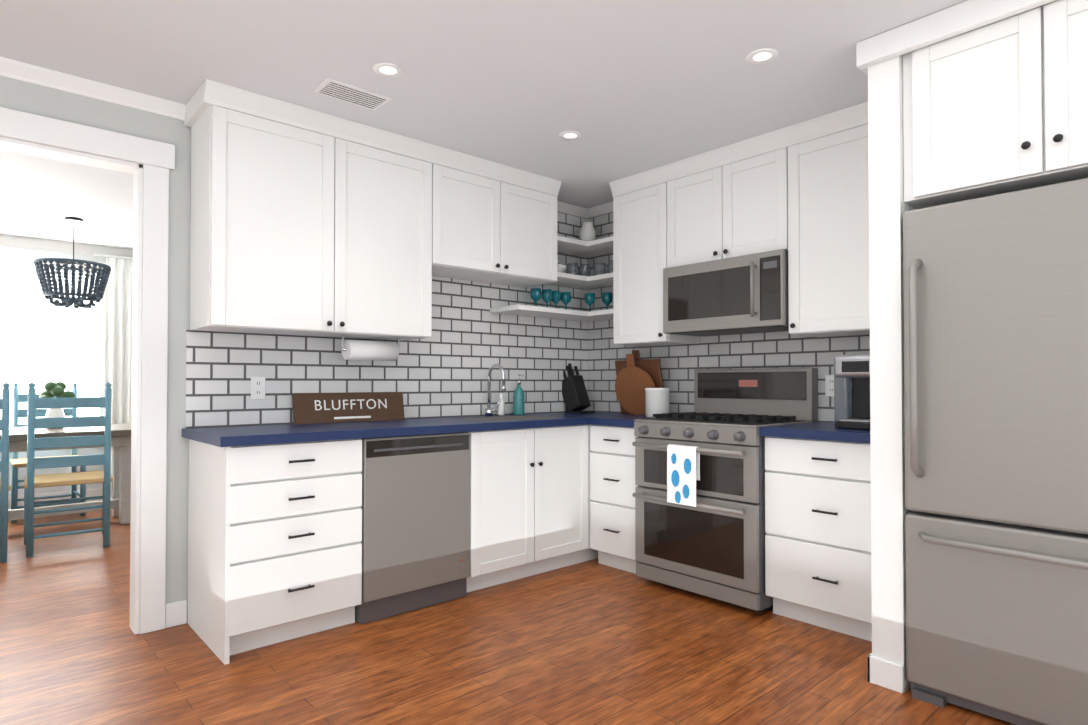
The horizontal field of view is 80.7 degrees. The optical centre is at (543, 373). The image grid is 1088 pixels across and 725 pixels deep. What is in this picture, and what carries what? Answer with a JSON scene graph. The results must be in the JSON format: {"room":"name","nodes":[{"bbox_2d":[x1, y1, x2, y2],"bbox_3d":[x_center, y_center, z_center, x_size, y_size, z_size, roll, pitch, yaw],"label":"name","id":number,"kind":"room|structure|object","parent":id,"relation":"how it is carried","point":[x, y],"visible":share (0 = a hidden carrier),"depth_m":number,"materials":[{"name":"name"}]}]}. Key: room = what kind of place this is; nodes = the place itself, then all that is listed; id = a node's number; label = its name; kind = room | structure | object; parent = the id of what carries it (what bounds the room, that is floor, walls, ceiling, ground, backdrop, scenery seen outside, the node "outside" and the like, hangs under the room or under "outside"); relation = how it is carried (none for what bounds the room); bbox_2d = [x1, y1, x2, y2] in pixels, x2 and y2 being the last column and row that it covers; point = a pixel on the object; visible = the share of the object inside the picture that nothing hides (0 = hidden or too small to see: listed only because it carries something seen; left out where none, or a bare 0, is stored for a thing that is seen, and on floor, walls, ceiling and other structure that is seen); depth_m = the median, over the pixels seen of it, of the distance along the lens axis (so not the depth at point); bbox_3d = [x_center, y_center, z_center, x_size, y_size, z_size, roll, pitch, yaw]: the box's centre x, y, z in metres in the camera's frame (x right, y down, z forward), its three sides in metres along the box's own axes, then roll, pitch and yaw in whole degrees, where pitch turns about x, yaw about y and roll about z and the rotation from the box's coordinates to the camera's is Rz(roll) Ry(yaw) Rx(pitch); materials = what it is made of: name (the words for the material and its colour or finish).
{"room":"kitchen","nodes":[
{"label":"kitchen","id":0,"kind":"room"},
{"bbox_2d":[0,245,128,496],"bbox_3d":[-4.916,-0.007,5.558,4.440,2.417,0.120,1,-1,-42],"label":"wall","id":1,"kind":"structure","parent":0,"point":[22,473],"depth_m":5.86,"materials":[{"name":"paint"}]},
{"bbox_2d":[0,252,105,426],"bbox_3d":[-4.928,-0.261,5.440,2.060,1.620,0.044,1,-1,-42],"label":"dining room window","id":2,"kind":"structure","parent":1,"relation":"in","point":[43,341],"depth_m":5.81,"materials":[{"name":"white"}]},
{"bbox_2d":[8,488,102,509],"bbox_3d":[-4.872,1.140,5.492,4.200,0.120,0.014,1,-1,-42],"label":"baseboard","id":3,"kind":"structure","parent":1,"relation":"attached to","point":[93,492],"depth_m":5.88,"materials":[{"name":"white wood"}]},
{"bbox_2d":[0,234,132,256],"bbox_3d":[-4.856,-1.174,5.508,4.200,0.084,0.060,1,-1,-42],"label":"crown molding","id":4,"kind":"structure","parent":1,"relation":"attached to","point":[26,242],"depth_m":5.87,"materials":[{"name":"white wood"}]},
{"bbox_2d":[93,253,132,498],"bbox_3d":[-4.009,0.026,6.156,0.550,2.307,0.060,1,-1,-42],"label":"curtain","id":5,"kind":"object","parent":1,"relation":"hanging from","point":[118,345],"visible":0.46,"depth_m":6.12,"materials":[{"name":"fabric"}]},
{"bbox_2d":[0,76,190,615],"bbox_3d":[-2.025,-0.047,2.778,6.440,2.417,0.120,1,-1,-42],"label":"wall","id":6,"kind":"structure","parent":0,"point":[18,95],"depth_m":2.97,"materials":[{"name":"paint"}]},
{"bbox_2d":[0,107,174,633],"bbox_3d":[-2.406,0.045,2.436,1.727,2.225,0.166,1,-1,-42],"label":"trim","id":7,"kind":"structure","parent":6,"relation":"attached to","point":[149,164],"depth_m":2.89,"materials":[{"name":"white wood"}]},
{"bbox_2d":[0,57,185,120],"bbox_3d":[-2.969,-1.237,1.839,3.518,0.061,0.046,1,-1,-42],"label":"crown molding","id":8,"kind":"structure","parent":6,"relation":"attached to","point":[40,76],"depth_m":2.74,"materials":[{"name":"white wood"}]},
{"bbox_2d":[165,600,186,627],"bbox_3d":[-2.979,1.093,1.818,3.518,0.110,0.014,1,-1,-42],"label":"baseboard","id":9,"kind":"structure","parent":6,"relation":"attached to","point":[176,613],"depth_m":2.96,"materials":[{"name":"white wood"}]},
{"bbox_2d":[188,79,443,340],"bbox_3d":[-1.114,-0.724,3.278,1.171,1.046,0.340,1,-1,-42],"label":"upper cabinet","id":10,"kind":"object","parent":6,"relation":"attached to","point":[305,221],"depth_m":3.05,"materials":[{"name":"white wood"}]},
{"bbox_2d":[341,335,398,360],"bbox_3d":[-0.927,-0.135,3.427,0.328,0.126,0.104,1,-1,-42],"label":"paper towel","id":11,"kind":"object","parent":10,"relation":"attached to","point":[368,350],"visible":1,"depth_m":3.38,"materials":[{"name":"white paper"}]},
{"bbox_2d":[185,211,586,427],"bbox_3d":[-0.675,-0.483,3.907,2.692,1.512,0.008,1,-1,-42],"label":"wall tile","id":12,"kind":"structure","parent":6,"relation":"attached to","point":[442,371],"depth_m":3.91,"materials":[{"name":"white tile"}]},
{"bbox_2d":[251,376,264,398],"bbox_3d":[-1.433,0.070,3.210,0.070,0.115,0.007,1,-1,-42],"label":"electrical outlet plate","id":13,"kind":"object","parent":12,"relation":"attached to","point":[257,387],"visible":1,"depth_m":3.21,"materials":[{"name":"plastic"}]},
{"bbox_2d":[444,148,559,286],"bbox_3d":[-0.373,-0.917,3.944,0.940,0.641,0.340,1,-1,-42],"label":"upper cabinet","id":14,"kind":"object","parent":6,"relation":"attached to","point":[500,220],"depth_m":3.82,"materials":[{"name":"white wood"}]},
{"bbox_2d":[490,235,612,321],"bbox_3d":[0.172,-0.652,4.282,0.908,0.510,0.560,1,-1,-42],"label":"corner shelf","id":15,"kind":"object","parent":6,"relation":"attached to","point":[576,247],"visible":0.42,"depth_m":4.35,"materials":[{"name":"white wood"}]},
{"bbox_2d":[530,288,541,305],"bbox_3d":[-0.053,-0.496,4.241,0.076,0.135,0.074,1,-1,-42],"label":"goblet","id":16,"kind":"object","parent":15,"relation":"on","point":[535,293],"visible":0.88,"depth_m":4.21,"materials":[{"name":"teal glass"}]},
{"bbox_2d":[541,289,552,306],"bbox_3d":[0.020,-0.495,4.293,0.076,0.135,0.074,1,-1,-42],"label":"goblet","id":17,"kind":"object","parent":15,"relation":"on","point":[546,294],"visible":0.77,"depth_m":4.27,"materials":[{"name":"teal glass"}]},
{"bbox_2d":[551,291,560,307],"bbox_3d":[0.081,-0.494,4.361,0.076,0.135,0.074,1,-1,-42],"label":"goblet","id":18,"kind":"object","parent":15,"relation":"on","point":[556,298],"visible":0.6,"depth_m":4.33,"materials":[{"name":"teal glass"}]},
{"bbox_2d":[557,264,572,273],"bbox_3d":[0.082,-0.702,4.378,0.147,0.070,0.147,-1,-1,36],"label":"jar","id":19,"kind":"object","parent":15,"relation":"on","point":[561,268],"depth_m":4.35,"materials":[{"name":"clear glass"}]},
{"bbox_2d":[561,292,570,308],"bbox_3d":[0.151,-0.494,4.410,0.076,0.135,0.074,1,-1,-42],"label":"goblet","id":20,"kind":"object","parent":15,"relation":"on","point":[565,298],"visible":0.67,"depth_m":4.38,"materials":[{"name":"teal glass"}]},
{"bbox_2d":[568,263,589,276],"bbox_3d":[0.246,-0.720,4.525,0.186,0.110,0.087,0,-1,-30],"label":"jar","id":21,"kind":"object","parent":15,"relation":"on","point":[584,269],"depth_m":4.51,"materials":[{"name":"clear glass"}]},
{"bbox_2d":[579,222,595,241],"bbox_3d":[0.311,-0.989,4.560,0.120,0.170,0.117,1,-1,-42],"label":"jar","id":22,"kind":"object","parent":15,"relation":"on","point":[587,233],"depth_m":4.52,"materials":[{"name":"white ceramic"}]},
{"bbox_2d":[584,293,594,311],"bbox_3d":[0.320,-0.493,4.468,0.076,0.135,0.074,1,-1,-42],"label":"goblet","id":23,"kind":"object","parent":15,"relation":"on","point":[589,298],"visible":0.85,"depth_m":4.44,"materials":[{"name":"teal glass"}]},
{"bbox_2d":[590,263,602,275],"bbox_3d":[0.393,-0.720,4.509,0.086,0.110,0.084,1,-1,-42],"label":"jar","id":24,"kind":"object","parent":15,"relation":"on","point":[598,268],"depth_m":4.47,"materials":[{"name":"clear glass"}]},
{"bbox_2d":[602,292,612,308],"bbox_3d":[0.439,-0.493,4.440,0.076,0.135,0.074,1,-1,-42],"label":"goblet","id":25,"kind":"object","parent":15,"relation":"on","point":[607,298],"visible":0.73,"depth_m":4.41,"materials":[{"name":"teal glass"}]},
{"bbox_2d":[603,260,612,273],"bbox_3d":[0.480,-0.721,4.413,0.086,0.110,0.084,1,-1,-42],"label":"jar","id":26,"kind":"object","parent":15,"relation":"on","point":[610,263],"depth_m":4.39,"materials":[{"name":"clear glass"}]},
{"bbox_2d":[557,201,612,218],"bbox_3d":[0.282,-1.201,4.394,0.630,0.061,0.574,1,-1,-42],"label":"crown molding","id":27,"kind":"structure","parent":6,"relation":"attached to","point":[582,212],"depth_m":4.67,"materials":[{"name":"white wood"}]},
{"bbox_2d":[0,0,966,249],"bbox_3d":[-1.451,-1.304,2.155,6.600,0.080,10.000,1,-1,-42],"label":"ceiling","id":28,"kind":"structure","parent":0,"point":[625,88],"depth_m":2.64,"materials":[{"name":"paint"}]},
{"bbox_2d":[33,217,110,308],"bbox_3d":[-3.706,-0.872,5.043,0.497,0.701,0.494,1,-1,-42],"label":"beaded chandelier","id":29,"kind":"object","parent":28,"relation":"hanging from","point":[98,286],"visible":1,"depth_m":4.93,"materials":[{"name":"black metal"}]},
{"bbox_2d":[313,77,391,109],"bbox_3d":[-0.856,-1.249,2.869,0.300,0.009,0.160,1,-1,-42],"label":"ceiling vent","id":30,"kind":"object","parent":28,"relation":"in","point":[339,90],"visible":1,"depth_m":2.86,"materials":[{"name":"white metal"}]},
{"bbox_2d":[373,63,402,77],"bbox_3d":[-0.645,-1.254,2.648,0.124,0.006,0.124,1,-1,-42],"label":"recessed light","id":31,"kind":"object","parent":28,"relation":"in","point":[388,70],"visible":1,"depth_m":2.65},
{"bbox_2d":[559,131,581,140],"bbox_3d":[0.137,-1.244,3.349,0.124,0.006,0.124,1,-1,-42],"label":"recessed light","id":32,"kind":"object","parent":28,"relation":"in","point":[570,135],"visible":1,"depth_m":3.34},
{"bbox_2d":[746,48,778,64],"bbox_3d":[0.865,-1.255,2.537,0.124,0.006,0.124,1,-1,-42],"label":"recessed light","id":33,"kind":"object","parent":28,"relation":"in","point":[762,56],"visible":1,"depth_m":2.53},
{"bbox_2d":[0,509,1014,724],"bbox_3d":[-1.451,1.183,2.120,6.600,0.060,10.000,1,-1,-42],"label":"floor","id":34,"kind":"structure","parent":0,"point":[592,642],"depth_m":2.56,"materials":[{"name":"brown wood"}]},
{"bbox_2d":[0,382,10,562],"bbox_3d":[-3.673,0.615,4.012,0.490,1.130,0.490,-1,-1,44],"label":"chair","id":35,"kind":"object","parent":34,"relation":"on","point":[5,487],"visible":1,"depth_m":4.00,"materials":[{"name":"paint"}]},
{"bbox_2d":[10,382,85,522],"bbox_3d":[-4.231,0.635,5.458,0.490,1.130,0.490,1,-1,-42],"label":"chair","id":36,"kind":"object","parent":34,"relation":"on","point":[16,462],"visible":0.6,"depth_m":5.48,"materials":[{"name":"paint"}]},
{"bbox_2d":[0,423,130,524],"bbox_3d":[-4.007,0.808,4.770,1.920,0.765,0.950,1,-1,-42],"label":"dining table","id":37,"kind":"object","parent":34,"relation":"on","point":[120,503],"visible":0.69,"depth_m":5.06,"materials":[{"name":"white wood"}]},
{"bbox_2d":[39,381,74,428],"bbox_3d":[-3.801,0.242,4.995,0.243,0.370,0.228,1,-1,-42],"label":"centrepiece","id":38,"kind":"object","parent":37,"relation":"on","point":[53,389],"visible":0.67,"depth_m":4.96,"materials":[{"name":"green plant"}]},
{"bbox_2d":[24,382,112,556],"bbox_3d":[-3.283,0.620,4.428,0.490,1.130,0.490,1,-1,-38],"label":"chair","id":39,"kind":"object","parent":34,"relation":"on","point":[32,481],"visible":1,"depth_m":4.28,"materials":[{"name":"paint"}]},
{"bbox_2d":[187,439,361,664],"bbox_3d":[-1.249,0.730,2.971,0.588,0.868,0.588,1,-1,-42],"label":"base cabinet","id":40,"kind":"object","parent":34,"relation":"on","point":[274,543],"depth_m":2.74,"materials":[{"name":"white wood"}]},
{"bbox_2d":[355,432,469,623],"bbox_3d":[-0.802,0.735,3.365,0.592,0.863,0.592,1,-1,-42],"label":"dishwasher","id":41,"kind":"object","parent":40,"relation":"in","point":[415,506],"visible":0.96,"depth_m":3.13,"materials":[{"name":"silver metal"}]},
{"bbox_2d":[467,424,594,592],"bbox_3d":[-0.242,0.743,3.873,0.908,0.868,0.588,1,-1,-42],"label":"base cabinet","id":42,"kind":"object","parent":34,"relation":"on","point":[529,510],"depth_m":3.62,"materials":[{"name":"white wood"}]},
{"bbox_2d":[182,412,605,446],"bbox_3d":[-0.474,0.284,3.648,2.698,0.040,0.623,1,-1,-42],"label":"countertop","id":43,"kind":"structure","parent":42,"relation":"on","point":[230,436],"depth_m":3.05,"materials":[{"name":"blue stone"}]},
{"bbox_2d":[292,392,404,423],"bbox_3d":[-1.051,0.183,3.494,0.630,0.161,0.043,1,-1,-42],"label":"sign","id":44,"kind":"object","parent":43,"relation":"on","point":[304,410],"visible":0.79,"depth_m":3.46,"materials":[{"name":"brown wood"}]},
{"bbox_2d":[315,399,386,409],"bbox_3d":[-1.045,0.167,3.488,0.412,0.054,0.012,1,-1,-42],"label":"lettering","id":45,"kind":"object","parent":44,"relation":"attached to","point":[361,400],"visible":1,"depth_m":3.48},
{"bbox_2d":[334,416,370,418],"bbox_3d":[-1.039,0.237,3.479,0.210,0.012,0.004,1,-1,-42],"label":"line","id":46,"kind":"object","parent":44,"relation":"attached to","point":[350,417],"visible":1,"depth_m":3.48,"materials":[{"name":"white paint"}]},
{"bbox_2d":[485,363,505,415],"bbox_3d":[-0.285,0.102,4.060,0.107,0.334,0.190,1,-1,-42],"label":"faucet","id":47,"kind":"object","parent":43,"relation":"on","point":[489,410],"visible":1,"depth_m":4.08,"materials":[{"name":"silver metal"}]},
{"bbox_2d":[497,394,504,415],"bbox_3d":[-0.280,0.200,4.162,0.048,0.140,0.048,1,-1,-42],"label":"bottle","id":48,"kind":"object","parent":43,"relation":"on","point":[501,410],"visible":0.96,"depth_m":4.14,"materials":[{"name":"white ceramic"}]},
{"bbox_2d":[455,415,562,420],"bbox_3d":[-0.207,0.288,3.877,0.598,0.038,0.398,1,-1,-42],"label":"sink","id":49,"kind":"object","parent":43,"relation":"in","point":[508,418],"visible":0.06,"depth_m":4.09,"materials":[{"name":"silver metal"}]},
{"bbox_2d":[513,374,524,414],"bbox_3d":[-0.164,0.137,4.235,0.076,0.270,0.084,1,-1,-42],"label":"soap bottle","id":50,"kind":"object","parent":43,"relation":"on","point":[518,402],"visible":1,"depth_m":4.21,"materials":[{"name":"teal glass"}]},
{"bbox_2d":[562,363,594,412],"bbox_3d":[0.226,0.101,4.596,0.120,0.355,0.269,1,-1,-42],"label":"knife block","id":51,"kind":"object","parent":43,"relation":"on","point":[575,395],"visible":0.81,"depth_m":4.55,"materials":[{"name":"black metal"}]},
{"bbox_2d":[590,425,637,573],"bbox_3d":[0.632,0.745,3.989,0.588,0.868,0.402,1,-1,-42],"label":"base cabinet","id":52,"kind":"object","parent":34,"relation":"on","point":[612,454],"depth_m":3.80,"materials":[{"name":"white wood"}]},
{"bbox_2d":[590,412,652,426],"bbox_3d":[0.629,0.289,3.968,0.628,0.040,0.365,1,-1,-42],"label":"countertop","id":53,"kind":"structure","parent":52,"relation":"on","point":[611,419],"depth_m":3.82,"materials":[{"name":"blue stone"}]},
{"bbox_2d":[615,350,662,414],"bbox_3d":[0.606,0.058,4.233,0.165,0.431,0.380,1,-1,-42],"label":"cutting board","id":54,"kind":"object","parent":53,"relation":"on","point":[636,376],"visible":0.92,"depth_m":4.20,"materials":[{"name":"brown wood"}]},
{"bbox_2d":[645,388,669,417],"bbox_3d":[0.704,0.178,3.970,0.156,0.180,0.156,1,-1,-42],"label":"crock","id":55,"kind":"object","parent":53,"relation":"on","point":[657,400],"visible":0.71,"depth_m":3.91,"materials":[{"name":"white ceramic"}]},
{"bbox_2d":[632,368,817,612],"bbox_3d":[0.975,0.570,3.516,0.709,1.205,0.752,1,-1,-42],"label":"range","id":56,"kind":"object","parent":34,"relation":"on","point":[711,544],"visible":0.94,"depth_m":3.34,"materials":[{"name":"silver metal"}]},
{"bbox_2d":[667,444,699,506],"bbox_3d":[0.715,0.518,3.290,0.037,0.302,0.180,1,-1,-42],"label":"hanging towel","id":57,"kind":"object","parent":56,"relation":"hanging from","point":[683,468],"visible":0.98,"depth_m":3.27,"materials":[{"name":"fabric"}]},
{"bbox_2d":[765,436,871,641],"bbox_3d":[1.479,0.731,3.042,0.588,0.868,0.612,1,-1,-42],"label":"base cabinet","id":58,"kind":"object","parent":34,"relation":"on","point":[818,532],"depth_m":2.88,"materials":[{"name":"white wood"}]},
{"bbox_2d":[760,422,869,442],"bbox_3d":[1.465,0.276,3.037,0.623,0.040,0.611,1,-1,-42],"label":"countertop","id":59,"kind":"structure","parent":58,"relation":"on","point":[817,430],"depth_m":2.90,"materials":[{"name":"blue stone"}]},
{"bbox_2d":[834,354,869,429],"bbox_3d":[1.514,0.085,3.036,0.342,0.340,0.274,1,-1,-42],"label":"coffee maker","id":60,"kind":"object","parent":59,"relation":"on","point":[851,391],"visible":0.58,"depth_m":3.05,"materials":[{"name":"silver metal"}]},
{"bbox_2d":[903,178,1087,724],"bbox_3d":[1.903,0.282,2.244,0.953,1.745,0.910,1,-1,-42],"label":"fridge","id":61,"kind":"object","parent":34,"relation":"on","point":[995,287],"visible":0.96,"depth_m":2.09,"materials":[{"name":"silver metal"}]},
{"bbox_2d":[868,55,916,691],"bbox_3d":[1.608,-0.048,2.682,0.915,2.417,0.110,1,-1,-42],"label":"wall","id":62,"kind":"structure","parent":0,"point":[888,206],"depth_m":2.35,"materials":[{"name":"white paint"}]},
{"bbox_2d":[867,653,903,692],"bbox_3d":[1.373,1.108,2.464,0.324,0.100,0.124,1,-1,-42],"label":"baseboard","id":63,"kind":"structure","parent":62,"relation":"attached to","point":[887,674],"depth_m":2.35,"materials":[{"name":"white wood"}]},
{"bbox_2d":[856,0,1055,74],"bbox_3d":[1.808,-1.216,2.179,0.590,0.094,1.210,1,-1,-42],"label":"crown molding","id":64,"kind":"structure","parent":62,"relation":"attached to","point":[953,21],"depth_m":2.23,"materials":[{"name":"white wood"}]},
{"bbox_3d":[2.277,-0.048,2.711,0.120,2.417,5.720,1,-1,-42],"label":"wall","id":65,"kind":"structure","parent":0,"visible":0},
{"bbox_2d":[609,161,699,346],"bbox_3d":[0.736,-0.713,4.079,0.340,1.046,0.492,1,-1,-42],"label":"upper cabinet","id":66,"kind":"object","parent":65,"relation":"attached to","point":[644,203],"depth_m":3.97,"materials":[{"name":"white wood"}]},
{"bbox_2d":[587,212,869,422],"bbox_3d":[1.118,-0.483,3.915,0.008,1.512,2.372,1,-1,-42],"label":"wall tile","id":67,"kind":"structure","parent":65,"relation":"attached to","point":[680,364],"depth_m":4.09,"materials":[{"name":"white tile"}]},
{"bbox_2d":[825,375,833,395],"bbox_3d":[1.540,0.064,3.424,0.007,0.115,0.070,1,-1,-42],"label":"electrical outlet plate","id":68,"kind":"object","parent":67,"relation":"attached to","point":[829,385],"visible":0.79,"depth_m":3.43,"materials":[{"name":"plastic"}]},
{"bbox_2d":[677,126,788,265],"bbox_3d":[1.113,-0.935,3.661,0.340,0.613,0.760,1,-1,-42],"label":"upper cabinet","id":69,"kind":"object","parent":65,"relation":"attached to","point":[733,199],"depth_m":3.49,"materials":[{"name":"white wood"}]},
{"bbox_2d":[663,249,788,336],"bbox_3d":[1.079,-0.432,3.623,0.431,0.389,0.752,1,-1,-42],"label":"microwave","id":70,"kind":"object","parent":69,"relation":"attached to","point":[745,294],"visible":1,"depth_m":3.47,"materials":[{"name":"silver metal"}]},
{"bbox_2d":[788,101,869,336],"bbox_3d":[1.551,-0.726,3.169,0.340,1.046,0.674,1,-1,-42],"label":"upper cabinet","id":71,"kind":"object","parent":65,"relation":"attached to","point":[799,192],"depth_m":3.11,"materials":[{"name":"white wood"}]},
{"bbox_2d":[903,0,1087,208],"bbox_3d":[1.946,-0.915,2.292,0.924,0.560,0.936,1,-1,-42],"label":"upper cabinet","id":72,"kind":"object","parent":65,"relation":"attached to","point":[997,107],"visible":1,"depth_m":2.14,"materials":[{"name":"white wood"}]}
]}

